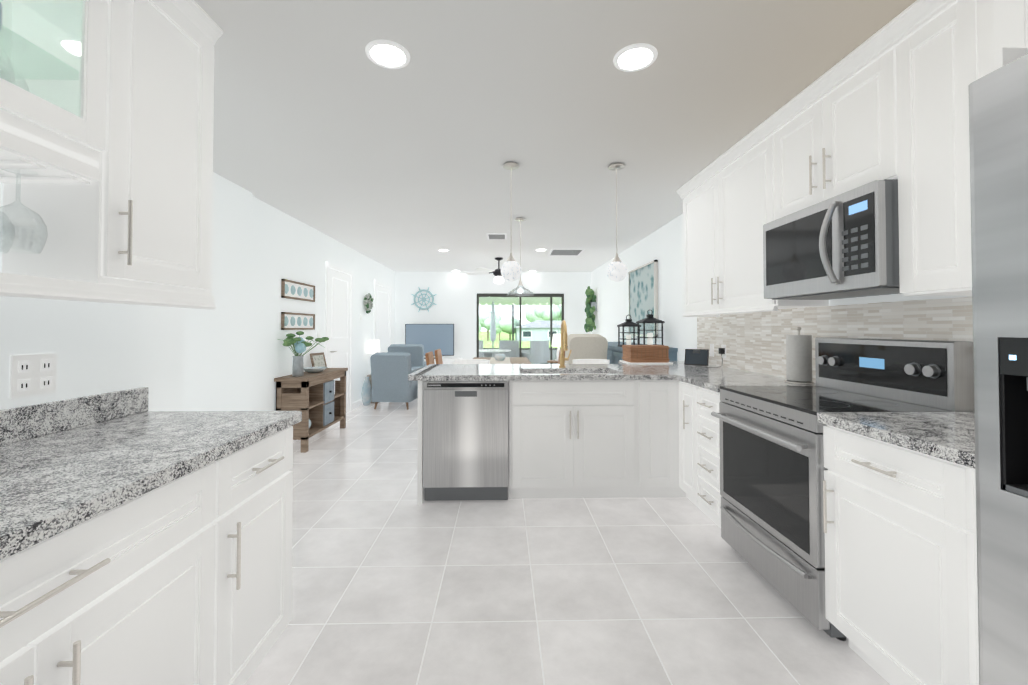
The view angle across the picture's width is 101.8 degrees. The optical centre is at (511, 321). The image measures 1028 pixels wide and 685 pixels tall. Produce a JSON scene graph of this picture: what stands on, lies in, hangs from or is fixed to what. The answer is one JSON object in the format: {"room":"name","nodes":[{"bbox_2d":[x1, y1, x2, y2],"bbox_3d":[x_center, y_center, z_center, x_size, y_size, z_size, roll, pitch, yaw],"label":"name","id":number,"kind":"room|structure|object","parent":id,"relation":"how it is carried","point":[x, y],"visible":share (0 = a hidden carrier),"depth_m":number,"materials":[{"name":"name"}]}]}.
{"room":"kitchen","nodes":[
{"label":"kitchen","id":0,"kind":"room"},
{"bbox_2d":[0,182,184,410],"bbox_3d":[-1.536,0.022,0.204,0.120,2.500,3.450,0,-1,-1],"label":"wall","id":1,"kind":"structure","parent":0,"point":[98,347],"depth_m":1.48,"materials":[{"name":"paint"}]},
{"bbox_2d":[9,353,56,398],"bbox_3d":[-1.493,0.168,1.308,0.008,0.130,0.125,0,-1,-1],"label":"electrical outlet","id":2,"kind":"object","parent":1,"relation":"attached to","point":[32,374],"visible":1,"depth_m":1.30,"materials":[{"name":"white plastic"}]},
{"bbox_2d":[0,387,148,442],"bbox_3d":[-1.469,0.298,0.591,0.023,0.099,2.230,0,-1,-1],"label":"backsplash","id":3,"kind":"structure","parent":1,"relation":"attached to","point":[26,422],"depth_m":1.39,"materials":[{"name":"grey stone"}]},
{"bbox_2d":[0,0,222,299],"bbox_3d":[-1.349,-0.656,1.444,0.297,1.097,0.541,0,-1,-1],"label":"upper cabinet","id":4,"kind":"object","parent":1,"relation":"attached to","point":[106,139],"depth_m":1.24,"materials":[{"name":"paint"}]},
{"bbox_2d":[183,172,394,412],"bbox_3d":[-2.484,0.109,5.485,0.170,2.500,7.390,0,-1,-1],"label":"wall","id":5,"kind":"structure","parent":0,"point":[238,355],"depth_m":3.96,"materials":[{"name":"paint"}]},
{"bbox_2d":[281,279,314,301],"bbox_3d":[-2.419,-0.343,4.768,0.025,0.200,0.740,0,-1,-1],"label":"framed artwork","id":6,"kind":"object","parent":5,"relation":"attached to","point":[291,289],"visible":1,"depth_m":4.72,"materials":[{"name":"white paper"}]},
{"bbox_2d":[281,312,314,329],"bbox_3d":[-2.419,0.002,4.763,0.025,0.190,0.740,0,-1,-1],"label":"framed artwork","id":7,"kind":"object","parent":5,"relation":"attached to","point":[295,321],"visible":1,"depth_m":4.71,"materials":[{"name":"brown wood"}]},
{"bbox_2d":[293,399,362,442],"bbox_3d":[-0.315,1.310,5.514,4.270,0.100,7.140,0,-1,-1],"label":"baseboard","id":8,"kind":"structure","parent":5,"relation":"attached to","point":[357,404],"depth_m":6.62,"materials":[{"name":"paint"}]},
{"bbox_2d":[325,261,352,412],"bbox_3d":[-2.424,0.292,5.958,0.066,2.150,0.960,0,-1,-1],"label":"door","id":9,"kind":"structure","parent":5,"relation":"in","point":[339,314],"depth_m":5.95,"materials":[{"name":"paint"}]},
{"bbox_2d":[317,315,362,337],"bbox_3d":[-2.450,0.064,6.076,0.018,0.370,1.630,0,-1,-1],"label":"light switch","id":10,"kind":"object","parent":5,"relation":"attached to","point":[319,331],"visible":0.79,"depth_m":5.33,"materials":[{"name":"white plastic"}]},
{"bbox_2d":[363,293,373,313],"bbox_3d":[-2.425,-0.304,7.096,0.102,0.364,0.352,0,-1,-1],"label":"wreath","id":11,"kind":"object","parent":5,"relation":"attached to","point":[367,302],"visible":1,"depth_m":7.02,"materials":[{"name":"green plant"}]},
{"bbox_2d":[373,279,391,351],"bbox_3d":[-2.468,0.327,8.107,0.066,2.150,1.140,0,-1,-1],"label":"door","id":12,"kind":"structure","parent":5,"relation":"in","point":[382,311],"depth_m":8.09,"materials":[{"name":"paint"}]},
{"bbox_2d":[395,272,590,358],"bbox_3d":[-0.389,0.169,9.163,4.270,2.500,0.120,0,-1,-1],"label":"wall","id":13,"kind":"structure","parent":0,"point":[455,299],"depth_m":9.10,"materials":[{"name":"paint"}]},
{"bbox_2d":[411,287,436,311],"bbox_3d":[-1.899,-0.471,9.053,0.560,0.560,0.040,0,-1,-1],"label":"art","id":14,"kind":"object","parent":13,"relation":"attached to","point":[423,299],"visible":0.94,"depth_m":9.04,"materials":[{"name":"teal paint"}]},
{"bbox_2d":[477,293,563,363],"bbox_3d":[0.196,0.406,9.171,1.916,2.028,0.060,0,-1,-1],"label":"sliding window","id":15,"kind":"structure","parent":13,"relation":"in","point":[490,295],"depth_m":9.17,"materials":[{"name":"brown metal"}]},
{"bbox_2d":[194,0,915,271],"bbox_3d":[-0.313,-1.199,3.785,5.300,0.060,10.920,0,-1,-1],"label":"ceiling","id":16,"kind":"structure","parent":0,"point":[323,123],"depth_m":2.35,"materials":[{"name":"paint"}]},
{"bbox_2d":[365,40,409,68],"bbox_3d":[-0.555,-1.195,1.878,0.194,0.010,0.194,0,-1,-1],"label":"recessed light","id":17,"kind":"object","parent":16,"relation":"in","point":[388,54],"visible":1,"depth_m":1.87,"materials":[{"name":"paint"}]},
{"bbox_2d":[487,233,506,238],"bbox_3d":[-0.194,-1.131,5.571,0.260,0.015,0.300,0,-1,-1],"label":"ceiling vent","id":18,"kind":"object","parent":16,"relation":"in","point":[496,235],"visible":1,"depth_m":5.52,"materials":[{"name":"metal"}]},
{"bbox_2d":[467,257,528,283],"bbox_3d":[-0.221,-0.880,7.367,1.166,0.459,1.111,0,-1,-1],"label":"ceiling fan","id":19,"kind":"object","parent":16,"relation":"hanging from","point":[498,279],"visible":0.77,"depth_m":7.26,"materials":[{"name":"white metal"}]},
{"bbox_2d":[501,162,520,280],"bbox_3d":[-0.003,-0.739,3.124,0.156,0.880,0.156,0,-1,-1],"label":"pendant light","id":20,"kind":"object","parent":16,"relation":"hanging from","point":[511,269],"visible":1,"depth_m":3.08,"materials":[{"name":"white glass"}]},
{"bbox_2d":[507,217,533,295],"bbox_3d":[0.100,-0.722,4.669,0.300,0.863,0.300,0,-1,-1],"label":"pendant light","id":21,"kind":"object","parent":16,"relation":"hanging from","point":[520,290],"visible":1,"depth_m":4.64,"materials":[{"name":"white glass"}]},
{"bbox_2d":[549,249,583,254],"bbox_3d":[0.877,-1.112,6.736,0.500,0.015,0.500,0,-1,-1],"label":"ceiling vent","id":22,"kind":"object","parent":16,"relation":"in","point":[565,251],"visible":1,"depth_m":6.64,"materials":[{"name":"metal"}]},
{"bbox_2d":[606,163,627,281],"bbox_3d":[0.791,-0.739,3.140,0.156,0.880,0.156,0,-1,-1],"label":"pendant light","id":23,"kind":"object","parent":16,"relation":"hanging from","point":[616,270],"visible":1,"depth_m":3.10,"materials":[{"name":"white glass"}]},
{"bbox_2d":[613,43,657,71],"bbox_3d":[0.563,-1.194,1.901,0.194,0.010,0.194,0,-1,-1],"label":"recessed light","id":24,"kind":"object","parent":16,"relation":"in","point":[635,57],"visible":1,"depth_m":1.89,"materials":[{"name":"paint"}]},
{"bbox_2d":[244,398,889,684],"bbox_3d":[-0.313,1.360,3.743,5.300,0.060,10.920,0,-1,-1],"label":"floor","id":25,"kind":"structure","parent":0,"point":[394,582],"depth_m":2.00,"materials":[{"name":"tile"}]},
{"bbox_2d":[0,451,239,684],"bbox_3d":[-1.168,0.836,0.739,0.632,0.890,1.074,0,-1,-1],"label":"base cabinet","id":26,"kind":"object","parent":25,"relation":"on","point":[140,544],"depth_m":0.96,"materials":[{"name":"paint"}]},
{"bbox_2d":[0,411,301,562],"bbox_3d":[-1.152,0.367,0.596,0.657,0.038,2.230,0,-1,-1],"label":"countertop","id":27,"kind":"structure","parent":26,"relation":"on","point":[55,484],"depth_m":1.07,"materials":[{"name":"grey stone"}]},
{"bbox_2d":[236,423,296,684],"bbox_3d":[-1.182,0.847,1.403,0.632,0.890,0.510,0,-1,-1],"label":"base cabinet","id":28,"kind":"object","parent":25,"relation":"on","point":[266,480],"depth_m":1.47,"materials":[{"name":"paint"}]},
{"bbox_2d":[274,331,347,452],"bbox_3d":[-2.195,0.727,4.690,0.456,1.237,1.350,0,-1,-1],"label":"console table","id":29,"kind":"object","parent":25,"relation":"on","point":[315,394],"visible":0.98,"depth_m":4.51,"materials":[{"name":"brown wood"}]},
{"bbox_2d":[361,377,371,405],"bbox_3d":[-2.388,1.152,6.895,0.170,0.460,0.170,0,-1,-1],"label":"floor vase","id":30,"kind":"object","parent":25,"relation":"on","point":[366,393],"visible":1,"depth_m":6.84,"materials":[{"name":"ceramic"}]},
{"bbox_2d":[367,340,380,402],"bbox_3d":[-2.353,0.851,7.151,0.220,1.071,0.220,0,-1,-1],"label":"floor lamp","id":31,"kind":"object","parent":25,"relation":"on","point":[373,346],"visible":0.35,"depth_m":7.07,"materials":[{"name":"fabric"}]},
{"bbox_2d":[370,352,422,409],"bbox_3d":[-1.860,0.940,6.843,0.620,0.889,0.913,0,-1,3],"label":"recliner","id":32,"kind":"object","parent":25,"relation":"on","point":[391,372],"visible":0.85,"depth_m":6.46,"materials":[{"name":"blue fabric"}]},
{"bbox_2d":[388,344,426,367],"bbox_3d":[-1.946,0.913,7.934,0.660,0.978,0.929,0,-1,-5],"label":"recliner","id":33,"kind":"object","parent":25,"relation":"on","point":[416,351],"visible":0.21,"depth_m":7.52,"materials":[{"name":"blue fabric"}]},
{"bbox_2d":[425,352,434,364],"bbox_3d":[-0.974,0.911,6.128,0.513,0.919,0.450,0,-1,-1],"label":"dining chair","id":34,"kind":"object","parent":25,"relation":"on","point":[429,356],"visible":0.23,"depth_m":6.00,"materials":[{"name":"wood"}]},
{"bbox_2d":[435,349,442,363],"bbox_3d":[-0.990,0.924,6.927,0.513,0.919,0.450,0,-1,-1],"label":"dining chair","id":35,"kind":"object","parent":25,"relation":"on","point":[438,356],"visible":0.12,"depth_m":6.80,"materials":[{"name":"wood"}]},
{"bbox_2d":[424,358,461,363],"bbox_3d":[-1.717,1.098,8.788,1.320,0.630,0.485,0,-1,-1],"label":"tv stand","id":36,"kind":"object","parent":25,"relation":"on","point":[447,360],"depth_m":8.58,"materials":[{"name":"white wood"}]},
{"bbox_2d":[405,324,453,358],"bbox_3d":[-1.716,0.418,8.787,1.020,0.729,0.170,0,-1,-1],"label":"tv","id":37,"kind":"object","parent":36,"relation":"on","point":[431,337],"visible":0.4,"depth_m":8.76,"materials":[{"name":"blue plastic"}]},
{"bbox_2d":[423,381,507,500],"bbox_3d":[-0.335,0.882,3.297,0.610,0.882,0.586,0,-1,-1],"label":"dishwasher","id":38,"kind":"object","parent":25,"relation":"on","point":[465,440],"visible":0.98,"depth_m":3.01,"materials":[{"name":"silver metal"}]},
{"bbox_2d":[452,359,489,363],"bbox_3d":[-0.424,0.873,4.289,0.468,0.937,0.468,0,-1,-1],"label":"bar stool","id":39,"kind":"object","parent":25,"relation":"on","point":[471,361],"visible":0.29,"depth_m":4.46,"materials":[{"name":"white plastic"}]},
{"bbox_2d":[473,354,531,363],"bbox_3d":[-0.181,0.945,6.544,0.920,0.864,1.500,0,-1,-1],"label":"dining table","id":40,"kind":"object","parent":25,"relation":"on","point":[499,359],"visible":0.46,"depth_m":6.50,"materials":[{"name":"white wood"}]},
{"bbox_2d":[547,334,560,362],"bbox_3d":[0.986,0.836,8.700,0.480,1.151,0.480,0,-1,-1],"label":"end table","id":41,"kind":"object","parent":25,"relation":"on","point":[556,340],"visible":0.42,"depth_m":8.60,"materials":[{"name":"metal"}]},
{"bbox_2d":[558,349,564,363],"bbox_3d":[0.623,0.925,6.960,0.513,0.919,0.450,0,-1,-1],"label":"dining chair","id":42,"kind":"object","parent":25,"relation":"on","point":[559,356],"visible":0.06,"depth_m":7.05,"materials":[{"name":"wood"}]},
{"bbox_2d":[508,380,635,497],"bbox_3d":[0.444,0.879,3.346,0.934,0.890,0.620,0,-1,-1],"label":"base cabinet","id":43,"kind":"object","parent":25,"relation":"on","point":[567,438],"depth_m":3.04,"materials":[{"name":"paint"}]},
{"bbox_2d":[408,364,431,379],"bbox_3d":[-0.707,0.415,3.460,0.100,0.038,0.940,0,-1,-1],"label":"countertop","id":44,"kind":"structure","parent":43,"relation":"on","point":[430,365],"depth_m":3.26,"materials":[{"name":"grey stone"}]},
{"bbox_2d":[432,361,719,371],"bbox_3d":[0.567,0.422,3.892,2.566,0.038,0.750,0,-1,-1],"label":"countertop","id":45,"kind":"structure","parent":43,"relation":"on","point":[676,364],"depth_m":3.69,"materials":[{"name":"grey stone"}]},
{"bbox_2d":[556,324,571,367],"bbox_3d":[0.467,0.205,3.529,0.110,0.383,0.237,0,-1,-1],"label":"faucet","id":46,"kind":"object","parent":45,"relation":"on","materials":[{"name":"gold metal"}]},
{"bbox_2d":[619,345,672,363],"bbox_3d":[1.310,0.321,4.093,0.420,0.169,0.320,0,-1,-1],"label":"box","id":47,"kind":"object","parent":45,"relation":"on","point":[645,354],"visible":1,"depth_m":3.96,"materials":[{"name":"brown wood"}]},
{"bbox_2d":[617,315,640,346],"bbox_3d":[1.365,0.110,4.858,0.220,0.376,0.220,0,-1,-1],"label":"lantern","id":48,"kind":"object","parent":47,"relation":"on","point":[627,324],"visible":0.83,"depth_m":4.79,"materials":[{"name":"black metal"}]},
{"bbox_2d":[636,310,664,344],"bbox_3d":[1.624,0.081,4.894,0.250,0.435,0.250,0,-1,-1],"label":"lantern","id":49,"kind":"object","parent":47,"relation":"on","point":[649,319],"visible":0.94,"depth_m":4.80,"materials":[{"name":"black metal"}]},
{"bbox_2d":[684,349,708,365],"bbox_3d":[1.689,0.327,3.804,0.200,0.146,0.089,-1,-1,34],"label":"tablet","id":50,"kind":"object","parent":45,"relation":"on","point":[697,357],"visible":1,"depth_m":3.78,"materials":[{"name":"black plastic"}]},
{"bbox_2d":[412,368,767,379],"bbox_3d":[0.580,0.411,3.267,2.566,0.038,0.500,0,-1,-1],"label":"countertop","id":51,"kind":"structure","parent":43,"relation":"on","point":[429,373],"depth_m":3.05,"materials":[{"name":"grey stone"}]},
{"bbox_2d":[565,334,607,363],"bbox_3d":[0.853,0.755,5.206,0.500,1.205,0.763,0,-1,-7],"label":"armchair","id":52,"kind":"object","parent":25,"relation":"on","point":[587,346],"visible":0.19,"depth_m":4.86,"materials":[{"name":"fabric"}]},
{"bbox_2d":[573,359,609,363],"bbox_3d":[0.845,0.873,4.315,0.468,0.937,0.468,0,-1,-1],"label":"bar stool","id":53,"kind":"object","parent":25,"relation":"on","point":[590,361],"visible":0.21,"depth_m":4.48,"materials":[{"name":"white plastic"}]},
{"bbox_2d":[607,342,677,363],"bbox_3d":[1.503,0.837,5.670,0.622,1.050,2.160,0,-1,-1],"label":"armchair","id":54,"kind":"object","parent":25,"relation":"on","point":[614,353],"visible":0.12,"depth_m":4.98,"materials":[{"name":"fabric"}]},
{"bbox_2d":[636,380,671,496],"bbox_3d":[1.073,0.878,3.326,0.323,0.890,0.687,0,-1,-1],"label":"base cabinet","id":55,"kind":"object","parent":25,"relation":"on","point":[653,397],"depth_m":3.05,"materials":[{"name":"paint"}]},
{"bbox_2d":[676,376,815,391],"bbox_3d":[1.541,0.403,2.746,0.666,0.038,0.581,0,-1,-1],"label":"countertop","id":56,"kind":"structure","parent":55,"relation":"on","point":[713,383],"depth_m":2.68,"materials":[{"name":"grey stone"}]},
{"bbox_2d":[785,327,813,384],"bbox_3d":[1.776,0.206,2.579,0.150,0.347,0.150,0,-1,-1],"label":"paper towel","id":57,"kind":"object","parent":56,"relation":"on","point":[798,358],"visible":1,"depth_m":2.53,"materials":[{"name":"white paper"}]},
{"bbox_2d":[672,380,695,504],"bbox_3d":[1.512,0.872,2.921,0.716,0.890,0.314,0,-1,-1],"label":"base cabinet","id":58,"kind":"object","parent":25,"relation":"on","point":[683,393],"depth_m":2.97,"materials":[{"name":"paint"}]},
{"bbox_2d":[696,388,721,527],"bbox_3d":[1.553,0.867,2.638,0.646,0.890,0.377,0,-1,-1],"label":"base cabinet","id":59,"kind":"object","parent":25,"relation":"on","point":[708,497],"depth_m":2.62,"materials":[{"name":"paint"}]},
{"bbox_2d":[711,337,973,640],"bbox_3d":[1.519,0.695,2.066,0.721,1.215,0.760,0,-1,-1],"label":"range","id":60,"kind":"object","parent":25,"relation":"on","point":[772,468],"visible":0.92,"depth_m":1.93,"materials":[{"name":"silver metal"}]},
{"bbox_2d":[823,424,935,684],"bbox_3d":[1.578,0.847,1.418,0.646,0.890,0.520,0,-1,-1],"label":"base cabinet","id":61,"kind":"object","parent":25,"relation":"on","point":[900,532],"depth_m":1.42,"materials":[{"name":"paint"}]},
{"bbox_2d":[817,412,974,467],"bbox_3d":[1.570,0.379,1.317,0.666,0.038,0.741,0,-1,-1],"label":"countertop","id":62,"kind":"structure","parent":61,"relation":"on","point":[950,436],"depth_m":1.42,"materials":[{"name":"grey stone"}]},
{"bbox_2d":[932,456,978,684],"bbox_3d":[1.585,0.841,1.078,0.646,0.890,0.277,0,-1,-1],"label":"base cabinet","id":63,"kind":"object","parent":25,"relation":"on","point":[953,486],"depth_m":1.18,"materials":[{"name":"paint"}]},
{"bbox_2d":[968,53,1027,684],"bbox_3d":[1.410,0.369,0.459,1.022,1.785,0.910,0,-1,-1],"label":"fridge","id":64,"kind":"object","parent":25,"relation":"on","point":[998,121],"visible":1,"depth_m":0.85,"materials":[{"name":"silver metal"}]},
{"bbox_2d":[591,214,966,376],"bbox_3d":[1.916,0.081,3.810,0.120,2.500,10.920,0,-1,-1],"label":"wall","id":65,"kind":"structure","parent":0,"point":[663,245],"depth_m":5.00,"materials":[{"name":"paint"}]},
{"bbox_2d":[584,286,597,331],"bbox_3d":[1.633,-0.242,8.600,0.246,0.954,0.395,0,-1,-1],"label":"wall planter","id":66,"kind":"object","parent":65,"relation":"attached to","point":[591,304],"visible":1,"depth_m":8.49,"materials":[{"name":"green plastic"}]},
{"bbox_2d":[628,260,657,336],"bbox_3d":[1.793,-0.277,5.739,0.043,0.960,1.090,0,-1,-1],"label":"canvas art","id":67,"kind":"object","parent":65,"relation":"attached to","point":[642,290],"visible":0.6,"depth_m":5.66,"materials":[{"name":"teal fabric"}]},
{"bbox_2d":[680,168,739,315],"bbox_3d":[1.698,-0.624,3.387,0.326,1.097,0.680,0,-1,-1],"label":"upper cabinet","id":68,"kind":"object","parent":65,"relation":"attached to","point":[697,194],"depth_m":3.43,"materials":[{"name":"paint"}]},
{"bbox_2d":[712,112,828,311],"bbox_3d":[1.710,-0.634,2.790,0.326,1.097,0.754,0,-1,-1],"label":"upper cabinet","id":69,"kind":"object","parent":65,"relation":"attached to","point":[746,179],"depth_m":2.78,"materials":[{"name":"paint"}]},
{"bbox_2d":[760,156,895,299],"bbox_3d":[1.689,-0.394,2.087,0.398,0.513,0.756,0,-1,-1],"label":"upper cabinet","id":70,"kind":"object","parent":65,"relation":"attached to","point":[848,176],"depth_m":1.93,"materials":[{"name":"metal"}]},
{"bbox_2d":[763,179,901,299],"bbox_3d":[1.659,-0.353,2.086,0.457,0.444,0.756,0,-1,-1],"label":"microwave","id":71,"kind":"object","parent":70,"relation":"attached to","point":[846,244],"depth_m":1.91,"materials":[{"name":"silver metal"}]},
{"bbox_2d":[697,296,972,382],"bbox_3d":[1.877,0.145,2.547,0.008,0.469,3.200,0,-1,-1],"label":"backsplash","id":72,"kind":"structure","parent":65,"relation":"attached to","point":[754,342],"depth_m":2.54,"materials":[{"name":"tile"}]},
{"bbox_2d":[710,344,713,356],"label":"electrical outlet","id":73,"kind":"object","parent":72,"relation":"attached to","point":[711,345],"depth_m":3.83,"materials":[{"name":"white plastic"}]},
{"bbox_2d":[719,345,725,362],"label":"electrical outlet","id":74,"kind":"object","parent":72,"relation":"attached to","point":[722,350],"depth_m":3.62,"materials":[{"name":"white plastic"}]},
{"bbox_2d":[780,24,895,199],"bbox_3d":[1.725,-0.888,2.096,0.326,0.611,0.770,0,-1,-1],"label":"upper cabinet","id":75,"kind":"object","parent":65,"relation":"attached to","point":[847,118],"depth_m":1.96,"materials":[{"name":"paint"}]},
{"bbox_2d":[876,0,951,295],"bbox_3d":[1.735,-0.654,1.562,0.326,1.097,0.418,0,-1,-1],"label":"upper cabinet","id":76,"kind":"object","parent":65,"relation":"attached to","point":[923,150],"depth_m":1.60,"materials":[{"name":"paint"}]},
{"bbox_2d":[948,0,979,295],"bbox_3d":[1.741,-0.658,1.298,0.326,1.097,0.351,0,-1,-1],"label":"upper cabinet","id":77,"kind":"object","parent":65,"relation":"attached to","point":[963,15],"depth_m":1.46,"materials":[{"name":"paint"}]},
{"bbox_2d":[980,0,1027,77],"bbox_3d":[1.601,-0.914,0.811,0.626,0.601,0.626,0,-1,-1],"label":"upper cabinet","id":78,"kind":"object","parent":65,"relation":"attached to","point":[1003,23],"depth_m":1.09,"materials":[{"name":"paint"}]},
{"label":"outside","id":79,"kind":"structure","parent":0,"visible":0},
{"bbox_2d":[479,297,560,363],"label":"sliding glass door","id":80,"kind":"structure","parent":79,"point":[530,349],"depth_m":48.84,"materials":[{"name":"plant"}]}
]}

